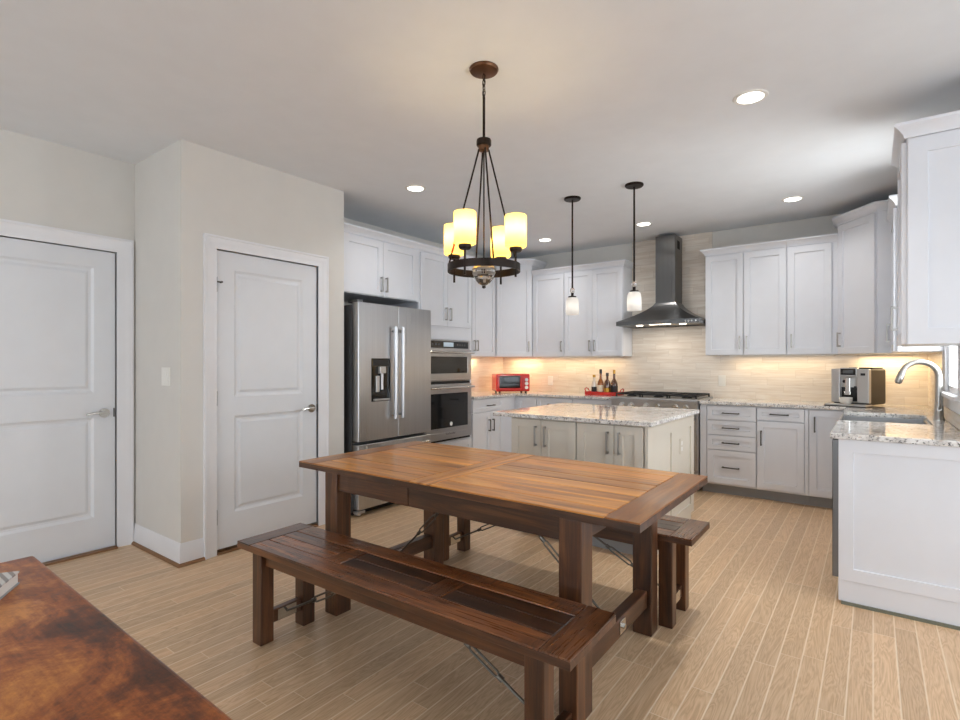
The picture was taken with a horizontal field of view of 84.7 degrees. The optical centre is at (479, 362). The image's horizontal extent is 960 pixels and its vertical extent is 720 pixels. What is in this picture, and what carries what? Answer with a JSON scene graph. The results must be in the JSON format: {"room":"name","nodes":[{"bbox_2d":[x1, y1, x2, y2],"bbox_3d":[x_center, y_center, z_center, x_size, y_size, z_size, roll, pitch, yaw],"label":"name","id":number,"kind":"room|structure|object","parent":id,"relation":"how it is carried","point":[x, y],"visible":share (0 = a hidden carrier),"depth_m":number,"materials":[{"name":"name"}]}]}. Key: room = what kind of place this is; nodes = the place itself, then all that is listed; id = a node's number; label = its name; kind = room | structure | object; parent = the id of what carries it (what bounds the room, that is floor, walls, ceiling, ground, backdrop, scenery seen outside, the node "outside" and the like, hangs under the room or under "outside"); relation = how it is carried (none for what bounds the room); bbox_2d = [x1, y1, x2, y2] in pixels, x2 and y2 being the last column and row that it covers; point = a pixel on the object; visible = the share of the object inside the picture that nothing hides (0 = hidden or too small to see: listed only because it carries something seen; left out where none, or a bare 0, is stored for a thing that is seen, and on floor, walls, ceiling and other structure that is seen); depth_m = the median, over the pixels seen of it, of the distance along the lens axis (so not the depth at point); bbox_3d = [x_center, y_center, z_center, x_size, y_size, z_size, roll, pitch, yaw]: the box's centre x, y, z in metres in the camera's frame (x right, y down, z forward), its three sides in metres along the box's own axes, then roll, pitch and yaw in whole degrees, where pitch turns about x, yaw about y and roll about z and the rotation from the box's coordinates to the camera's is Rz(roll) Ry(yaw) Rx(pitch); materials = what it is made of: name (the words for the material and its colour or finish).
{"room":"eat-in kitchen","nodes":[
{"label":"eat-in kitchen","id":0,"kind":"room"},
{"bbox_2d":[0,128,134,545],"bbox_3d":[-2.522,-0.068,3.828,0.120,2.715,9.320,0,0,37],"label":"wall","id":1,"kind":"structure","parent":0,"point":[45,183],"depth_m":3.47,"materials":[{"name":"beige paint"}]},
{"bbox_2d":[0,237,114,562],"bbox_3d":[-2.791,0.254,3.366,0.101,2.048,0.808,0,0,37],"label":"door","id":2,"kind":"structure","parent":1,"relation":"in","point":[57,302],"depth_m":3.43,"materials":[{"name":"white paint"}]},
{"bbox_2d":[0,219,133,546],"bbox_3d":[-2.790,0.208,3.365,0.044,2.163,1.013,0,0,37],"label":"trim","id":3,"kind":"structure","parent":1,"relation":"attached to","point":[124,248],"depth_m":3.71,"materials":[{"name":"white paint"}]},
{"bbox_2d":[43,546,117,565],"bbox_3d":[-2.775,1.284,3.354,0.039,0.012,0.808,0,0,37],"label":"trim","id":4,"kind":"structure","parent":1,"relation":"attached to","point":[112,547],"depth_m":3.50,"materials":[{"name":"wood"}]},
{"bbox_2d":[135,139,196,542],"bbox_3d":[-2.161,-0.068,3.609,0.720,2.715,0.100,0,0,37],"label":"wall","id":5,"kind":"structure","parent":0,"point":[166,180],"depth_m":3.49,"materials":[{"name":"beige paint"}]},
{"bbox_2d":[161,368,169,385],"bbox_3d":[-2.074,0.090,3.475,0.120,0.120,0.010,0,0,37],"label":"light switch","id":6,"kind":"object","parent":5,"relation":"attached to","point":[165,372],"visible":1,"depth_m":3.46,"materials":[{"name":"white plastic"}]},
{"bbox_2d":[131,541,204,567],"bbox_3d":[-2.147,1.280,3.603,0.750,0.019,0.168,0,0,37],"label":"trim","id":7,"kind":"structure","parent":5,"relation":"attached to","point":[133,543],"depth_m":3.44,"materials":[{"name":"wood"}]},
{"bbox_2d":[134,523,203,563],"bbox_3d":[-2.148,1.211,3.614,0.734,0.126,0.152,0,0,37],"label":"baseboard","id":8,"kind":"structure","parent":5,"relation":"attached to","point":[178,552],"depth_m":3.45,"materials":[{"name":"white paint"}]},
{"bbox_2d":[197,144,343,538],"bbox_3d":[-1.527,-0.068,3.939,0.100,2.715,1.188,0,0,37],"label":"wall","id":9,"kind":"structure","parent":0,"point":[238,198],"depth_m":3.86,"materials":[{"name":"beige paint"}]},
{"bbox_2d":[203,233,328,559],"bbox_3d":[-1.525,0.219,3.855,0.044,2.142,0.980,0,0,37],"label":"trim","id":10,"kind":"structure","parent":9,"relation":"attached to","point":[211,243],"depth_m":3.52,"materials":[{"name":"white paint"}]},
{"bbox_2d":[217,250,316,549],"bbox_3d":[-1.526,0.250,3.857,0.101,2.020,0.820,0,0,37],"label":"door","id":11,"kind":"structure","parent":9,"relation":"in","point":[267,308],"depth_m":3.83,"materials":[{"name":"white paint"}]},
{"bbox_2d":[217,524,318,555],"bbox_3d":[-1.532,1.284,3.861,0.045,0.012,0.797,0,0,37],"label":"trim","id":12,"kind":"structure","parent":9,"relation":"attached to","point":[235,548],"depth_m":3.61,"materials":[{"name":"wood"}]},
{"bbox_2d":[344,217,489,304],"bbox_3d":[-0.693,-0.068,6.094,0.100,2.715,3.260,0,0,37],"label":"wall","id":13,"kind":"structure","parent":0,"point":[346,220],"depth_m":5.72,"materials":[{"name":"beige paint"}]},
{"bbox_2d":[344,222,421,304],"bbox_3d":[-1.091,-0.889,4.957,0.602,0.578,0.958,0,0,37],"label":"upper cabinet","id":14,"kind":"object","parent":13,"relation":"attached to","point":[380,267],"visible":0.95,"depth_m":4.76,"materials":[{"name":"white paint"}]},
{"bbox_2d":[471,266,494,356],"bbox_3d":[-0.159,-0.629,6.448,0.331,1.098,0.851,0,0,37],"label":"upper cabinet","id":15,"kind":"object","parent":13,"relation":"attached to","point":[483,300],"visible":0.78,"depth_m":6.52,"materials":[{"name":"white paint"}]},
{"bbox_2d":[471,357,502,391],"bbox_3d":[-0.112,0.133,6.779,0.012,0.486,1.443,0,0,37],"label":"tiled wall","id":16,"kind":"structure","parent":13,"relation":"attached to","point":[482,368],"depth_m":7.00,"materials":[{"name":"tile"}]},
{"bbox_2d":[0,0,959,258],"bbox_3d":[-0.010,-1.465,1.910,6.500,0.080,9.450,0,0,37],"label":"ceiling","id":17,"kind":"structure","parent":0,"point":[368,101],"depth_m":2.84,"materials":[{"name":"paint"}]},
{"bbox_2d":[405,185,425,191],"bbox_3d":[-0.525,-1.422,4.297,0.172,0.006,0.172,0,0,37],"label":"recessed light","id":18,"kind":"object","parent":17,"relation":"in","point":[413,188],"visible":1,"depth_m":4.29,"materials":[{"name":"white plastic"}]},
{"bbox_2d":[444,61,526,288],"bbox_3d":[0.019,-0.892,2.554,0.352,1.065,0.352,0,0,-15],"label":"chandelier","id":19,"kind":"object","parent":17,"relation":"hanging from","point":[460,235],"visible":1,"depth_m":2.51,"materials":[{"name":"brown metal"}]},
{"bbox_2d":[538,238,551,241],"bbox_3d":[0.751,-1.422,6.090,0.172,0.006,0.172,0,0,37],"label":"recessed light","id":20,"kind":"object","parent":17,"relation":"in","point":[540,239],"visible":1,"depth_m":6.06,"materials":[{"name":"white plastic"}]},
{"bbox_2d":[564,196,580,314],"bbox_3d":[0.799,-0.920,4.557,0.146,1.009,0.146,0,0,37],"label":"pendant light","id":21,"kind":"object","parent":17,"relation":"hanging from","point":[572,303],"visible":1,"depth_m":4.54,"materials":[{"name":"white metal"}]},
{"bbox_2d":[625,181,643,310],"bbox_3d":[1.232,-0.921,4.209,0.146,1.007,0.146,0,0,37],"label":"pendant light","id":22,"kind":"object","parent":17,"relation":"hanging from","point":[634,303],"visible":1,"depth_m":4.19,"materials":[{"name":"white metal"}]},
{"bbox_2d":[635,222,651,225],"bbox_3d":[1.677,-1.422,5.399,0.172,0.006,0.172,0,0,37],"label":"recessed light","id":23,"kind":"object","parent":17,"relation":"in","point":[639,223],"visible":1,"depth_m":5.39,"materials":[{"name":"white plastic"}]},
{"bbox_2d":[733,89,768,104],"bbox_3d":[1.449,-1.422,2.824,0.172,0.006,0.172,0,0,37],"label":"recessed light","id":24,"kind":"object","parent":17,"relation":"in","point":[752,96],"visible":1,"depth_m":2.82,"materials":[{"name":"white plastic"}]},
{"bbox_2d":[781,196,803,201],"bbox_3d":[2.715,-1.422,4.575,0.172,0.006,0.172,0,0,37],"label":"recessed light","id":25,"kind":"object","parent":17,"relation":"in","point":[792,198],"visible":1,"depth_m":4.57,"materials":[{"name":"white plastic"}]},
{"bbox_2d":[43,488,959,719],"bbox_3d":[-0.010,1.320,1.910,6.500,0.060,9.450,0,0,37],"label":"floor","id":26,"kind":"structure","parent":0,"point":[765,632],"depth_m":2.42,"materials":[{"name":"brown wood"}]},
{"bbox_2d":[0,556,231,719],"bbox_3d":[-0.802,0.910,0.588,1.764,0.760,0.880,0,0,37],"label":"table","id":27,"kind":"object","parent":26,"relation":"on","point":[62,658],"visible":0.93,"depth_m":0.92,"materials":[{"name":"brown wood"}]},
{"bbox_2d":[0,571,19,599],"bbox_3d":[-1.138,0.514,1.140,0.150,0.031,0.214,0,0,-21],"label":"book","id":28,"kind":"object","parent":27,"relation":"on","point":[8,580],"visible":1,"depth_m":1.23,"materials":[{"name":"paper"}]},
{"bbox_2d":[344,299,430,515],"bbox_3d":[-0.994,0.378,4.919,0.763,1.825,0.897,0,0,37],"label":"refrigerator","id":29,"kind":"object","parent":26,"relation":"on","point":[387,348],"visible":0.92,"depth_m":4.61,"materials":[{"name":"silver metal"}]},
{"bbox_2d":[237,523,615,719],"bbox_3d":[-0.342,1.060,2.105,1.705,0.460,0.344,0,0,36],"label":"bench","id":30,"kind":"object","parent":26,"relation":"on","point":[537,631],"visible":1,"depth_m":1.88,"materials":[{"name":"brown wood"}]},
{"bbox_2d":[391,243,473,447],"bbox_3d":[-0.552,0.056,5.680,0.602,2.468,0.845,0,0,37],"label":"tall cabinet","id":31,"kind":"object","parent":26,"relation":"on","point":[449,303],"visible":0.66,"depth_m":5.47,"materials":[{"name":"white paint"}]},
{"bbox_2d":[424,380,474,442],"bbox_3d":[-0.488,0.502,5.634,0.550,0.625,0.748,0,0,37],"label":"wall oven","id":32,"kind":"object","parent":31,"relation":"in","point":[450,400],"visible":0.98,"depth_m":5.51,"materials":[{"name":"silver metal"}]},
{"bbox_2d":[431,339,474,380],"bbox_3d":[-0.489,-0.027,5.635,0.547,0.426,0.748,0,0,37],"label":"microwave oven","id":33,"kind":"object","parent":31,"relation":"in","point":[450,359],"visible":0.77,"depth_m":5.52,"materials":[{"name":"silver metal"}]},
{"bbox_2d":[471,397,502,450],"bbox_3d":[-0.115,0.849,6.266,0.602,0.883,0.613,0,0,37],"label":"base cabinet","id":34,"kind":"object","parent":26,"relation":"on","point":[486,428],"visible":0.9,"depth_m":6.09,"materials":[{"name":"white paint"}]},
{"bbox_2d":[299,441,707,719],"bbox_3d":[0.044,0.910,2.665,1.877,0.760,0.911,0,0,36],"label":"dining table","id":35,"kind":"object","parent":26,"relation":"on","point":[568,501],"visible":0.89,"depth_m":2.38,"materials":[{"name":"brown wood"}]},
{"bbox_2d":[502,396,537,451],"bbox_3d":[0.427,0.849,6.761,0.878,0.883,0.825,0,0,37],"label":"base cabinet","id":36,"kind":"object","parent":26,"relation":"on","point":[510,402],"visible":0.23,"depth_m":6.47,"materials":[{"name":"white paint"}]},
{"bbox_2d":[471,391,611,399],"bbox_3d":[0.635,0.391,6.223,1.849,0.030,1.439,0,0,37],"label":"countertop","id":37,"kind":"structure","parent":36,"relation":"on","point":[484,394],"depth_m":6.29,"materials":[{"name":"stone"}]},
{"bbox_2d":[492,373,529,392],"bbox_3d":[0.398,0.257,6.753,0.436,0.238,0.343,0,0,-10],"label":"toaster oven","id":38,"kind":"object","parent":37,"relation":"on","point":[520,382],"visible":1,"depth_m":6.63,"materials":[{"name":"red metal"}]},
{"bbox_2d":[585,387,623,395],"bbox_3d":[1.447,0.333,6.145,0.463,0.086,0.174,0,0,37],"label":"tray","id":39,"kind":"object","parent":37,"relation":"on","point":[589,392],"visible":0.78,"depth_m":6.06,"materials":[{"name":"red ceramic"}]},
{"bbox_2d":[591,375,596,391],"bbox_3d":[1.347,0.252,6.219,0.062,0.225,0.062,0,0,37],"label":"bottle","id":40,"kind":"object","parent":39,"relation":"in","point":[594,385],"visible":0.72,"depth_m":6.20,"materials":[{"name":"clear glass"}]},
{"bbox_2d":[597,369,603,391],"bbox_3d":[1.414,0.219,6.176,0.076,0.290,0.076,0,0,37],"label":"bottle","id":41,"kind":"object","parent":39,"relation":"in","point":[600,385],"visible":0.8,"depth_m":6.15,"materials":[{"name":"orange glass"}]},
{"bbox_2d":[604,373,610,391],"bbox_3d":[1.479,0.239,6.121,0.076,0.250,0.076,0,0,37],"label":"bottle","id":42,"kind":"object","parent":39,"relation":"in","point":[607,385],"visible":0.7,"depth_m":6.10,"materials":[{"name":"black glass"}]},
{"bbox_2d":[611,370,617,391],"bbox_3d":[1.547,0.222,6.075,0.082,0.285,0.082,0,0,37],"label":"bottle","id":43,"kind":"object","parent":39,"relation":"in","point":[614,386],"visible":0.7,"depth_m":6.05,"materials":[{"name":"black glass"}]},
{"bbox_2d":[537,397,572,405],"bbox_3d":[1.036,0.849,6.448,0.470,0.883,0.599,0,0,37],"label":"base cabinet","id":44,"kind":"object","parent":26,"relation":"on","point":[541,401],"visible":0.18,"depth_m":6.26,"materials":[{"name":"white paint"}]},
{"bbox_2d":[444,514,709,628],"bbox_3d":[0.410,1.060,3.116,1.705,0.460,0.344,0,0,36],"label":"bench","id":45,"kind":"object","parent":26,"relation":"on","point":[675,535],"visible":0.46,"depth_m":2.70,"materials":[{"name":"brown wood"}]},
{"bbox_2d":[573,398,611,404],"bbox_3d":[1.425,0.849,6.158,0.496,0.883,0.599,0,0,37],"label":"base cabinet","id":46,"kind":"object","parent":26,"relation":"on","point":[575,400],"visible":0.03,"depth_m":5.95,"materials":[{"name":"white paint"}]},
{"bbox_2d":[512,415,693,554],"bbox_3d":[0.970,0.849,4.122,1.055,0.883,1.112,0,0,37],"label":"kitchen island","id":47,"kind":"object","parent":26,"relation":"on","point":[657,447],"visible":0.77,"depth_m":3.71,"materials":[{"name":"beige paint"}]},
{"bbox_2d":[493,403,698,426],"bbox_3d":[0.936,0.391,4.161,1.227,0.030,1.160,0,0,37],"label":"island countertop","id":48,"kind":"structure","parent":47,"relation":"on","point":[575,412],"depth_m":3.92,"materials":[{"name":"stone"}]},
{"bbox_2d":[680,438,682,453],"bbox_3d":[1.529,0.630,3.999,0.008,0.118,0.072,0,0,37],"label":"outlet","id":49,"kind":"object","parent":47,"relation":"attached to","point":[681,439],"visible":1,"depth_m":3.99,"materials":[{"name":"beige paint"}]},
{"bbox_2d":[611,391,712,490],"bbox_3d":[1.960,0.808,5.697,0.894,0.964,0.694,0,0,37],"label":"range","id":50,"kind":"object","parent":26,"relation":"on","point":[679,400],"visible":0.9,"depth_m":5.42,"materials":[{"name":"silver metal"}]},
{"bbox_2d":[611,395,712,401],"bbox_3d":[1.976,0.374,5.718,0.894,0.021,0.640,0,0,37],"label":"cooktop","id":51,"kind":"object","parent":50,"relation":"in","point":[621,398],"depth_m":5.53,"materials":[{"name":"silver metal"}]},
{"bbox_2d":[700,404,757,497],"bbox_3d":[2.554,0.849,5.315,0.502,0.883,0.599,0,0,37],"label":"base cabinet","id":52,"kind":"object","parent":26,"relation":"on","point":[728,433],"visible":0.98,"depth_m":5.11,"materials":[{"name":"white paint"}]},
{"bbox_2d":[757,406,809,504],"bbox_3d":[2.924,0.849,5.039,0.416,0.883,0.599,0,0,37],"label":"base cabinet","id":53,"kind":"object","parent":26,"relation":"on","point":[782,433],"visible":1,"depth_m":4.84,"materials":[{"name":"white paint"}]},
{"bbox_2d":[832,438,837,576],"bbox_3d":[2.328,0.853,2.962,0.550,0.875,0.608,0,0,37],"label":"dishwasher","id":54,"kind":"object","parent":26,"relation":"on","point":[834,441],"visible":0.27,"depth_m":2.88,"materials":[{"name":"black metal"}]},
{"bbox_2d":[809,409,904,507],"bbox_3d":[3.274,0.849,4.449,0.847,0.883,1.127,0,0,37],"label":"base cabinet","id":55,"kind":"object","parent":26,"relation":"on","point":[822,422],"visible":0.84,"depth_m":4.66,"materials":[{"name":"white paint"}]},
{"bbox_2d":[699,398,959,446],"bbox_3d":[2.439,0.391,4.102,1.771,0.030,2.682,0,0,37],"label":"countertop","id":56,"kind":"structure","parent":55,"relation":"on","point":[937,433],"depth_m":3.22,"materials":[{"name":"stone"}]},
{"bbox_2d":[825,367,885,407],"bbox_3d":[3.325,0.207,4.660,0.460,0.337,0.320,0,0,-33],"label":"coffee machine","id":57,"kind":"object","parent":56,"relation":"on","point":[859,387],"visible":1,"depth_m":4.57,"materials":[{"name":"silver plastic"}]},
{"bbox_2d":[839,397,852,403],"bbox_3d":[3.179,0.326,4.582,0.100,0.056,0.100,0,0,-33],"label":"cup","id":58,"kind":"object","parent":57,"relation":"on","point":[842,400],"depth_m":4.55,"materials":[{"name":"white ceramic"}]},
{"bbox_2d":[825,402,871,406],"bbox_3d":[3.197,0.365,4.576,0.145,0.022,0.310,0,0,-33],"label":"drip tray","id":59,"kind":"object","parent":57,"relation":"on","point":[843,404],"depth_m":4.53,"materials":[{"name":"silver metal"}]},
{"bbox_2d":[825,405,872,407],"bbox_3d":[3.195,0.372,4.574,0.150,0.008,0.320,0,0,-33],"label":"tray","id":60,"kind":"object","parent":57,"relation":"on","point":[858,406],"depth_m":4.47,"materials":[{"name":"silver ceramic"}]},
{"bbox_2d":[839,414,928,424],"bbox_3d":[2.782,0.505,3.639,0.488,0.230,0.736,0,0,37],"label":"sink","id":61,"kind":"object","parent":56,"relation":"in","point":[852,418],"visible":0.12,"depth_m":3.90,"materials":[{"name":"silver metal"}]},
{"bbox_2d":[895,359,944,420],"bbox_3d":[2.917,0.175,3.499,0.261,0.402,0.105,0,0,37],"label":"faucet","id":62,"kind":"object","parent":56,"relation":"on","point":[938,405],"visible":0.98,"depth_m":3.45,"materials":[{"name":"silver metal"}]},
{"bbox_2d":[838,439,959,630],"bbox_3d":[2.184,0.849,2.659,0.620,0.882,0.036,0,0,37],"label":"end panel","id":63,"kind":"object","parent":26,"relation":"on","point":[899,503],"visible":0.98,"depth_m":2.68,"materials":[{"name":"white paint"}]},
{"bbox_2d":[522,214,923,405],"bbox_3d":[2.141,-0.068,6.088,4.890,2.715,0.120,0,0,37],"label":"wall","id":64,"kind":"structure","parent":0,"point":[823,225],"depth_m":5.57,"materials":[{"name":"beige paint"}]},
{"bbox_2d":[494,258,546,356],"bbox_3d":[0.408,-0.701,6.892,0.708,1.242,0.638,0,0,37],"label":"upper cabinet","id":65,"kind":"object","parent":64,"relation":"attached to","point":[514,296],"visible":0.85,"depth_m":6.71,"materials":[{"name":"white paint"}]},
{"bbox_2d":[507,357,537,357],"bbox_3d":[0.561,-0.072,7.023,0.460,0.013,0.030,0,0,37],"label":"light","id":66,"kind":"object","parent":65,"relation":"attached to","point":[507,357],"visible":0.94,"depth_m":7.00,"materials":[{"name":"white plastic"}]},
{"bbox_2d":[503,232,927,405],"bbox_3d":[2.141,-0.524,6.006,4.550,1.801,0.012,0,0,37],"label":"tiled wall","id":67,"kind":"structure","parent":64,"relation":"attached to","point":[663,359],"depth_m":5.84,"materials":[{"name":"tile"}]},
{"bbox_2d":[531,267,564,356],"bbox_3d":[0.926,-0.629,6.699,0.452,1.098,0.329,0,0,37],"label":"upper cabinet","id":68,"kind":"object","parent":67,"relation":"attached to","point":[548,284],"visible":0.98,"depth_m":6.60,"materials":[{"name":"white paint"}]},
{"bbox_2d":[548,376,552,384],"bbox_3d":[0.921,0.230,6.904,0.072,0.118,0.008,0,0,37],"label":"outlet","id":69,"kind":"object","parent":67,"relation":"attached to","point":[550,378],"visible":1,"depth_m":6.90,"materials":[{"name":"white plastic"}]},
{"bbox_2d":[563,259,635,356],"bbox_3d":[1.425,-0.629,6.326,0.790,1.098,0.329,0,0,37],"label":"upper cabinet","id":70,"kind":"object","parent":67,"relation":"attached to","point":[602,289],"visible":0.99,"depth_m":6.19,"materials":[{"name":"white paint"}]},
{"bbox_2d":[542,356,622,357],"bbox_3d":[1.243,-0.072,6.515,1.080,0.013,0.030,0,0,37],"label":"light","id":71,"kind":"object","parent":70,"relation":"attached to","point":[593,356],"visible":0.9,"depth_m":6.43,"materials":[{"name":"white plastic"}]},
{"bbox_2d":[616,234,704,327],"bbox_3d":[2.009,-0.900,5.780,0.877,0.989,0.506,0,0,37],"label":"range hood","id":72,"kind":"object","parent":67,"relation":"attached to","point":[668,310],"visible":0.98,"depth_m":5.74,"materials":[{"name":"silver metal"}]},
{"bbox_2d":[718,375,725,385],"bbox_3d":[2.596,0.190,5.654,0.072,0.118,0.008,0,0,37],"label":"outlet","id":73,"kind":"object","parent":67,"relation":"attached to","point":[721,378],"visible":1,"depth_m":5.65,"materials":[{"name":"white plastic"}]},
{"bbox_2d":[700,239,786,355],"bbox_3d":[2.696,-0.629,5.378,0.781,1.098,0.329,0,0,37],"label":"upper cabinet","id":74,"kind":"object","parent":67,"relation":"attached to","point":[746,284],"visible":0.99,"depth_m":5.25,"materials":[{"name":"white paint"}]},
{"bbox_2d":[729,355,833,356],"bbox_3d":[2.966,-0.072,5.229,0.900,0.013,0.030,0,0,37],"label":"light","id":75,"kind":"object","parent":74,"relation":"attached to","point":[729,355],"visible":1,"depth_m":5.28,"materials":[{"name":"white plastic"}]},
{"bbox_2d":[786,233,839,354],"bbox_3d":[3.175,-0.629,5.020,0.411,1.098,0.329,0,0,37],"label":"upper cabinet","id":76,"kind":"object","parent":67,"relation":"attached to","point":[812,261],"visible":0.98,"depth_m":4.92,"materials":[{"name":"white paint"}]},
{"bbox_3d":[3.227,-0.067,3.556,0.120,2.715,2.640,0,0,37],"label":"wall","id":77,"kind":"structure","parent":0,"visible":0},
{"bbox_2d":[832,199,930,354],"bbox_3d":[3.470,-0.701,4.570,0.700,1.242,0.698,0,0,37],"label":"upper cabinet","id":78,"kind":"object","parent":77,"relation":"attached to","point":[864,232],"visible":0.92,"depth_m":4.48,"materials":[{"name":"white paint"}]},
{"bbox_2d":[860,354,918,355],"bbox_3d":[3.673,-0.072,4.739,0.420,0.013,0.030,0,0,37],"label":"light","id":79,"kind":"object","parent":78,"relation":"attached to","point":[860,354],"visible":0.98,"depth_m":4.73,"materials":[{"name":"white plastic"}]},
{"bbox_2d":[928,352,959,429],"bbox_3d":[3.171,0.133,3.591,0.012,0.486,2.628,0,0,37],"label":"tiled wall","id":80,"kind":"structure","parent":77,"relation":"attached to","point":[951,416],"depth_m":4.09,"materials":[{"name":"tile"}]},
{"bbox_2d":[886,194,943,352],"bbox_3d":[3.222,-0.629,3.915,0.316,1.098,0.746,0,0,37],"label":"upper cabinet","id":81,"kind":"object","parent":80,"relation":"attached to","point":[892,213],"visible":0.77,"depth_m":3.74,"materials":[{"name":"white paint"}]},
{"bbox_2d":[891,110,959,346],"bbox_3d":[2.431,-0.649,2.798,0.385,1.108,0.644,0,0,37],"label":"upper cabinet","id":82,"kind":"object","parent":80,"relation":"attached to","point":[925,151],"visible":1,"depth_m":2.62,"materials":[{"name":"white paint"}]},
{"bbox_2d":[941,346,959,414],"bbox_3d":[2.957,-0.398,3.233,0.163,1.375,0.860,0,0,37],"label":"window","id":83,"kind":"structure","parent":77,"relation":"in","point":[950,355],"depth_m":3.39,"materials":[{"name":"white paint"}]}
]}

